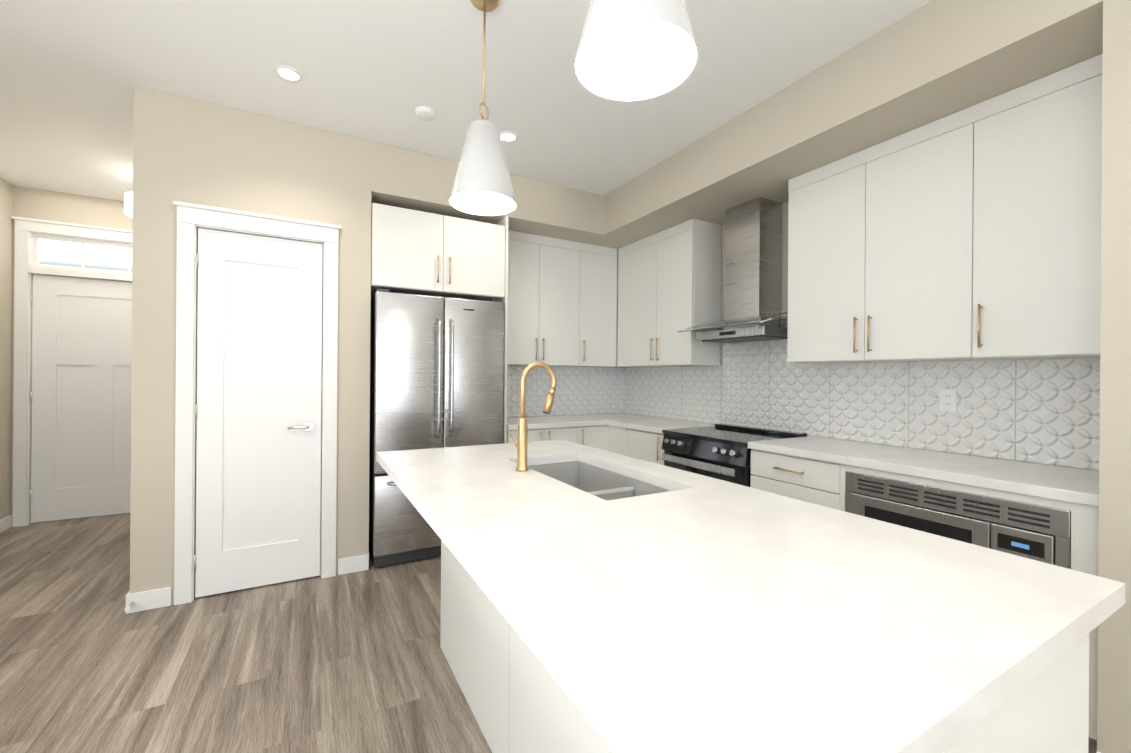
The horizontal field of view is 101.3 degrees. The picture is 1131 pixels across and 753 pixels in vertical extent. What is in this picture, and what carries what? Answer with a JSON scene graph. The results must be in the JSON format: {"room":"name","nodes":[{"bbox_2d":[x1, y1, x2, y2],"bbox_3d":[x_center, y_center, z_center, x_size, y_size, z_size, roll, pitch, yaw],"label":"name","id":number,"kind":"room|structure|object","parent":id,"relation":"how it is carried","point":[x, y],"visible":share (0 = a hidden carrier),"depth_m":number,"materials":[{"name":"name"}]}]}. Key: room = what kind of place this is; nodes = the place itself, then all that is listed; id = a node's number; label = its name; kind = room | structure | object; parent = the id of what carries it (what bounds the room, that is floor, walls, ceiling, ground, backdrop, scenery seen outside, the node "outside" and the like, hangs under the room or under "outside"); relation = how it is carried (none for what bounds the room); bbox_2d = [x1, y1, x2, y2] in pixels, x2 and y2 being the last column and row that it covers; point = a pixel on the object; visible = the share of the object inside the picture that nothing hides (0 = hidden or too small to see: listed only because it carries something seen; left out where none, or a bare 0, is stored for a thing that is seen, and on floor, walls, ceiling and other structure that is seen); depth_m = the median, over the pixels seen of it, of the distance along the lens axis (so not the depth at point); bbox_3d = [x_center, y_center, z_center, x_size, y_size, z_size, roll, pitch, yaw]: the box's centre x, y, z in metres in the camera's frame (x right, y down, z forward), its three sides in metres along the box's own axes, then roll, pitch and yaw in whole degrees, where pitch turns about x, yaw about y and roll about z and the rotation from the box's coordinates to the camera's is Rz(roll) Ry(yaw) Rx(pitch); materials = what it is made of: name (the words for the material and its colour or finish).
{"room":"kitchen","nodes":[
{"label":"kitchen","id":0,"kind":"room"},
{"bbox_2d":[0,177,12,519],"bbox_3d":[-2.357,-0.153,-0.458,0.180,2.910,10.900,0,0,-29],"label":"wall","id":1,"kind":"structure","parent":0,"point":[6,221],"depth_m":3.87,"materials":[{"name":"beige paint"}]},
{"bbox_2d":[0,515,12,532],"bbox_3d":[-2.210,1.251,-0.541,0.017,0.105,10.300,0,0,-29],"label":"baseboard","id":2,"kind":"structure","parent":1,"relation":"attached to","point":[5,523],"depth_m":3.87,"materials":[{"name":"white paint"}]},
{"bbox_2d":[11,186,132,514],"bbox_3d":[-2.497,-0.155,5.277,5.530,2.910,0.150,0,0,-29],"label":"wall","id":3,"kind":"structure","parent":0,"point":[33,203],"depth_m":4.09,"materials":[{"name":"beige paint"}]},
{"bbox_2d":[11,216,132,526],"bbox_3d":[-4.240,-0.034,4.285,1.154,2.640,0.184,0,0,-29],"label":"door frame","id":4,"kind":"structure","parent":3,"relation":"attached to","point":[30,233],"depth_m":3.99,"materials":[{"name":"white paint"}]},
{"bbox_2d":[29,275,131,522],"bbox_3d":[-4.228,0.196,4.250,0.950,2.158,0.109,0,0,-29],"label":"front door","id":5,"kind":"structure","parent":3,"relation":"in","point":[80,397],"depth_m":4.19,"materials":[{"name":"white paint"}]},
{"bbox_2d":[39,239,131,271],"bbox_3d":[-4.234,-1.094,4.288,0.970,0.310,0.001,0,0,-29],"label":"window","id":6,"kind":"structure","parent":3,"relation":"in","point":[52,252],"depth_m":4.22,"materials":[{"name":"glass"}]},
{"bbox_2d":[0,513,491,752],"bbox_3d":[-0.034,1.350,0.847,5.530,0.060,10.900,0,0,-29],"label":"floor","id":7,"kind":"structure","parent":0,"point":[355,662],"depth_m":2.13,"materials":[{"name":"brown wood"}]},
{"bbox_2d":[369,289,503,567],"bbox_3d":[-1.022,0.359,3.594,0.920,1.905,0.731,0,0,-29],"label":"fridge","id":8,"kind":"object","parent":7,"relation":"on","point":[436,370],"visible":0.69,"depth_m":3.27,"materials":[{"name":"grey metal"}]},
{"bbox_2d":[507,426,578,443],"bbox_3d":[-0.330,0.871,4.080,0.640,0.892,0.618,0,0,-29],"label":"base cabinet","id":9,"kind":"object","parent":7,"relation":"on","point":[571,434],"depth_m":3.84,"materials":[{"name":"grey wood"}]},
{"bbox_2d":[507,413,652,429],"bbox_3d":[0.087,0.405,4.297,1.583,0.040,0.642,0,0,-29],"label":"countertop","id":10,"kind":"structure","parent":9,"relation":"on","point":[534,422],"depth_m":4.06,"materials":[{"name":"stone"}]},
{"bbox_2d":[579,425,606,450],"bbox_3d":[0.098,0.874,4.319,0.340,0.892,0.618,0,0,-29],"label":"base cabinet","id":11,"kind":"object","parent":7,"relation":"on","point":[592,436],"depth_m":4.05,"materials":[{"name":"grey wood"}]},
{"bbox_2d":[607,425,622,454],"bbox_3d":[0.708,0.879,4.168,0.618,0.892,0.280,0,0,-29],"label":"base cabinet","id":12,"kind":"object","parent":7,"relation":"on","point":[614,433],"depth_m":4.03,"materials":[{"name":"grey wood"}]},
{"bbox_2d":[623,427,664,464],"bbox_3d":[0.892,0.880,3.838,0.618,0.892,0.475,0,0,-29],"label":"base cabinet","id":13,"kind":"object","parent":7,"relation":"on","point":[641,444],"depth_m":3.69,"materials":[{"name":"grey wood"}]},
{"bbox_2d":[607,417,714,433],"bbox_3d":[0.829,0.411,3.935,0.641,0.040,0.714,0,0,-29],"label":"countertop","id":14,"kind":"structure","parent":13,"relation":"on","point":[650,424],"depth_m":3.87,"materials":[{"name":"stone"}]},
{"bbox_2d":[662,423,806,486],"bbox_3d":[1.151,0.853,3.270,0.665,0.952,0.754,0,0,-29],"label":"range","id":15,"kind":"object","parent":7,"relation":"on","point":[721,451],"visible":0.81,"depth_m":3.11,"materials":[{"name":"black metal"}]},
{"bbox_2d":[440,540,1088,752],"bbox_3d":[0.187,0.875,1.558,0.703,0.893,1.990,0,0,-29],"label":"kitchen island","id":16,"kind":"object","parent":7,"relation":"on","point":[518,698],"depth_m":1.31,"materials":[{"name":"white paint"}]},
{"bbox_2d":[376,440,1124,752],"bbox_3d":[0.062,0.406,1.601,1.060,0.040,2.230,0,0,-29],"label":"island countertop","id":17,"kind":"structure","parent":16,"relation":"on","point":[690,612],"depth_m":0.79,"materials":[{"name":"stone"}]},
{"bbox_2d":[508,362,556,470],"bbox_3d":[-0.141,0.161,1.967,0.182,0.444,0.145,0,0,-29],"label":"faucet","id":18,"kind":"object","parent":17,"relation":"on","point":[522,435],"visible":1,"depth_m":1.89,"materials":[{"name":"gold metal"}]},
{"bbox_2d":[527,461,670,500],"bbox_3d":[0.095,0.542,1.889,0.410,0.228,0.850,0,0,-29],"label":"sink","id":19,"kind":"object","parent":17,"relation":"in","point":[604,484],"visible":0.06,"depth_m":2.16,"materials":[{"name":"silver metal"}]},
{"bbox_2d":[750,449,909,510],"bbox_3d":[1.522,0.885,2.711,0.618,0.892,0.570,0,0,-29],"label":"base cabinet","id":20,"kind":"object","parent":7,"relation":"on","point":[819,482],"depth_m":2.52,"materials":[{"name":"grey wood"}]},
{"bbox_2d":[748,436,1098,506],"bbox_3d":[1.725,0.419,2.332,0.638,0.040,1.432,0,0,-29],"label":"countertop","id":21,"kind":"structure","parent":20,"relation":"on","point":[1071,484],"depth_m":2.07,"materials":[{"name":"stone"}]},
{"bbox_2d":[845,471,1070,568],"bbox_3d":[1.776,0.689,2.078,0.478,0.430,0.778,0,0,-29],"label":"microwave","id":22,"kind":"object","parent":20,"relation":"in","point":[1034,532],"visible":0.48,"depth_m":1.88,"materials":[{"name":"grey metal"}]},
{"bbox_2d":[850,465,1085,512],"bbox_3d":[1.854,0.457,2.121,0.618,0.030,0.781,0,0,-29],"label":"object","id":23,"kind":"structure","parent":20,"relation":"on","point":[1058,504],"depth_m":1.86,"materials":[{"name":"white stone"}]},
{"bbox_2d":[1088,626,1097,748],"bbox_3d":[1.849,1.121,2.121,0.618,0.427,0.781,0,0,-29],"label":"base cabinet","id":24,"kind":"object","parent":7,"relation":"on","point":[1093,635],"depth_m":1.58,"materials":[{"name":"grey wood"}]},
{"bbox_2d":[130,85,371,604],"bbox_3d":[-1.889,-0.150,2.908,1.220,2.910,0.120,0,0,-29],"label":"wall","id":25,"kind":"structure","parent":0,"point":[190,150],"depth_m":2.73,"materials":[{"name":"beige paint"}]},
{"bbox_2d":[124,602,133,611],"bbox_3d":[-2.363,1.246,2.516,0.024,0.024,0.084,0,0,-29],"label":"doorstop","id":26,"kind":"object","parent":25,"relation":"attached to","point":[128,609],"visible":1,"depth_m":2.48,"materials":[{"name":"white plastic"}]},
{"bbox_2d":[126,590,148,613],"bbox_3d":[-2.981,1.244,3.574,0.017,0.105,2.364,0,0,-29],"label":"baseboard","id":27,"kind":"structure","parent":25,"relation":"attached to","point":[137,597],"depth_m":2.56,"materials":[{"name":"white paint"}]},
{"bbox_2d":[173,201,340,604],"bbox_3d":[-1.886,0.158,2.891,0.857,2.295,0.154,0,0,-29],"label":"door frame","id":28,"kind":"structure","parent":25,"relation":"attached to","point":[192,218],"depth_m":2.71,"materials":[{"name":"white paint"}]},
{"bbox_2d":[194,228,321,597],"bbox_3d":[-1.868,0.214,2.849,0.652,2.158,0.099,0,0,-29],"label":"pantry door","id":29,"kind":"structure","parent":25,"relation":"in","point":[258,406],"depth_m":2.86,"materials":[{"name":"white paint"}]},
{"bbox_2d":[0,0,930,200],"bbox_3d":[-0.011,-1.620,0.846,5.530,0.060,10.900,0,0,-29],"label":"ceiling","id":30,"kind":"structure","parent":0,"point":[73,73],"depth_m":2.44,"materials":[{"name":"white paint"}]},
{"bbox_2d":[124,192,132,217],"bbox_3d":[-3.383,-1.454,3.775,0.300,0.324,0.300,0,0,-29],"label":"hall ceiling light","id":31,"kind":"object","parent":30,"relation":"attached to","point":[128,203],"visible":0.1,"depth_m":3.63,"materials":[{"name":"white glass"}]},
{"bbox_2d":[275,66,301,81],"bbox_3d":[-1.463,-1.597,2.452,0.124,0.008,0.124,0,0,-29],"label":"recessed light","id":32,"kind":"object","parent":30,"relation":"in","point":[288,73],"visible":1,"depth_m":2.45,"materials":[{"name":"white plastic"}]},
{"bbox_2d":[415,106,435,120],"bbox_3d":[-0.843,-1.579,2.798,0.120,0.034,0.120,0,0,-29],"label":"smoke detector","id":33,"kind":"object","parent":30,"relation":"attached to","point":[424,113],"visible":1,"depth_m":2.77,"materials":[{"name":"white plastic"}]},
{"bbox_2d":[449,0,516,215],"bbox_3d":[-0.342,-1.157,1.946,0.280,0.870,0.280,0,0,-29],"label":"pendant light","id":34,"kind":"object","parent":30,"relation":"hanging from","point":[482,184],"visible":1,"depth_m":1.88,"materials":[{"name":"white metal"}]},
{"bbox_2d":[500,132,516,141],"bbox_3d":[-0.382,-1.589,3.079,0.124,0.008,0.124,0,0,-29],"label":"recessed light","id":35,"kind":"object","parent":30,"relation":"in","point":[508,137],"visible":0.92,"depth_m":3.07,"materials":[{"name":"white plastic"}]},
{"bbox_2d":[574,0,697,100],"bbox_3d":[0.164,-1.153,1.072,0.280,0.870,0.280,0,0,-29],"label":"pendant light","id":36,"kind":"object","parent":30,"relation":"hanging from","point":[633,50],"visible":1,"depth_m":1.13,"materials":[{"name":"white ceramic"}]},
{"bbox_2d":[371,299,623,416],"bbox_3d":[-0.582,-0.140,4.371,2.690,2.910,0.140,0,0,-29],"label":"wall","id":37,"kind":"structure","parent":0,"point":[570,366],"depth_m":4.86,"materials":[{"name":"beige paint"}]},
{"bbox_2d":[371,203,507,443],"bbox_3d":[-1.035,0.028,3.649,0.987,2.568,0.676,0,0,-29],"label":"upper cabinet","id":38,"kind":"object","parent":37,"relation":"attached to","point":[415,252],"visible":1,"depth_m":3.37,"materials":[{"name":"white paint"}]},
{"bbox_2d":[507,230,582,365],"bbox_3d":[-0.310,-0.677,4.244,0.842,1.148,0.318,0,0,-29],"label":"upper cabinet","id":39,"kind":"object","parent":37,"relation":"attached to","point":[562,302],"depth_m":4.13,"materials":[{"name":"white paint"}]},
{"bbox_2d":[507,365,622,416],"bbox_3d":[-0.076,0.142,4.568,1.560,0.481,0.009,0,0,-29],"label":"backsplash","id":40,"kind":"structure","parent":37,"relation":"attached to","point":[579,390],"depth_m":4.63,"materials":[{"name":"tile"}]},
{"bbox_2d":[571,243,617,366],"bbox_3d":[0.250,-0.672,4.557,0.441,1.148,0.318,0,0,-29],"label":"upper cabinet","id":41,"kind":"object","parent":37,"relation":"attached to","point":[600,263],"depth_m":4.42,"materials":[{"name":"white paint"}]},
{"bbox_2d":[371,0,1102,248],"bbox_3d":[0.373,-1.417,2.782,2.590,0.340,3.556,0,0,-29],"label":"soffit","id":42,"kind":"structure","parent":0,"point":[929,62],"depth_m":2.44,"materials":[{"name":"beige paint"}]},
{"bbox_2d":[624,201,1099,470],"bbox_3d":[1.542,-0.123,3.521,0.190,2.910,3.696,0,0,-29],"label":"wall","id":43,"kind":"structure","parent":0,"point":[784,301],"depth_m":3.31,"materials":[{"name":"beige paint"}]},
{"bbox_2d":[617,219,720,366],"bbox_3d":[0.874,-0.667,4.147,0.351,1.148,1.003,0,0,-29],"label":"upper cabinet","id":44,"kind":"object","parent":43,"relation":"attached to","point":[669,283],"visible":1,"depth_m":3.86,"materials":[{"name":"white paint"}]},
{"bbox_2d":[678,197,787,342],"bbox_3d":[1.250,-0.751,3.318,0.503,0.975,0.730,0,0,-29],"label":"range hood","id":45,"kind":"object","parent":43,"relation":"attached to","point":[753,262],"visible":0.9,"depth_m":3.27,"materials":[{"name":"silver metal"}]},
{"bbox_2d":[623,310,1099,469],"bbox_3d":[1.486,0.132,3.410,0.009,1.200,3.552,0,0,-29],"label":"backsplash","id":46,"kind":"structure","parent":43,"relation":"attached to","point":[1044,411],"depth_m":2.65,"materials":[{"name":"tile"}]},
{"bbox_2d":[940,389,956,411],"bbox_3d":[2.016,0.126,2.444,0.007,0.116,0.072,0,0,-29],"label":"outlet","id":47,"kind":"object","parent":46,"relation":"attached to","point":[948,399],"visible":1,"depth_m":2.44,"materials":[{"name":"white plastic"}]},
{"bbox_2d":[787,108,966,362],"bbox_3d":[1.761,-0.660,2.591,0.318,1.148,0.930,0,0,-29],"label":"upper cabinet","id":48,"kind":"object","parent":43,"relation":"attached to","point":[877,234],"depth_m":2.43,"materials":[{"name":"white paint"}]},
{"bbox_2d":[967,53,1102,359],"bbox_3d":[2.100,-0.657,1.984,0.318,1.148,0.461,0,0,-29],"label":"upper cabinet","id":49,"kind":"object","parent":43,"relation":"attached to","point":[973,232],"depth_m":1.92,"materials":[{"name":"white paint"}]},
{"bbox_2d":[1097,0,1130,752],"bbox_3d":[3.404,-0.108,-0.519,0.880,2.910,5.174,0,0,-29],"label":"wall","id":50,"kind":"structure","parent":0,"point":[1114,691],"depth_m":1.50,"materials":[{"name":"beige paint"}]}
]}

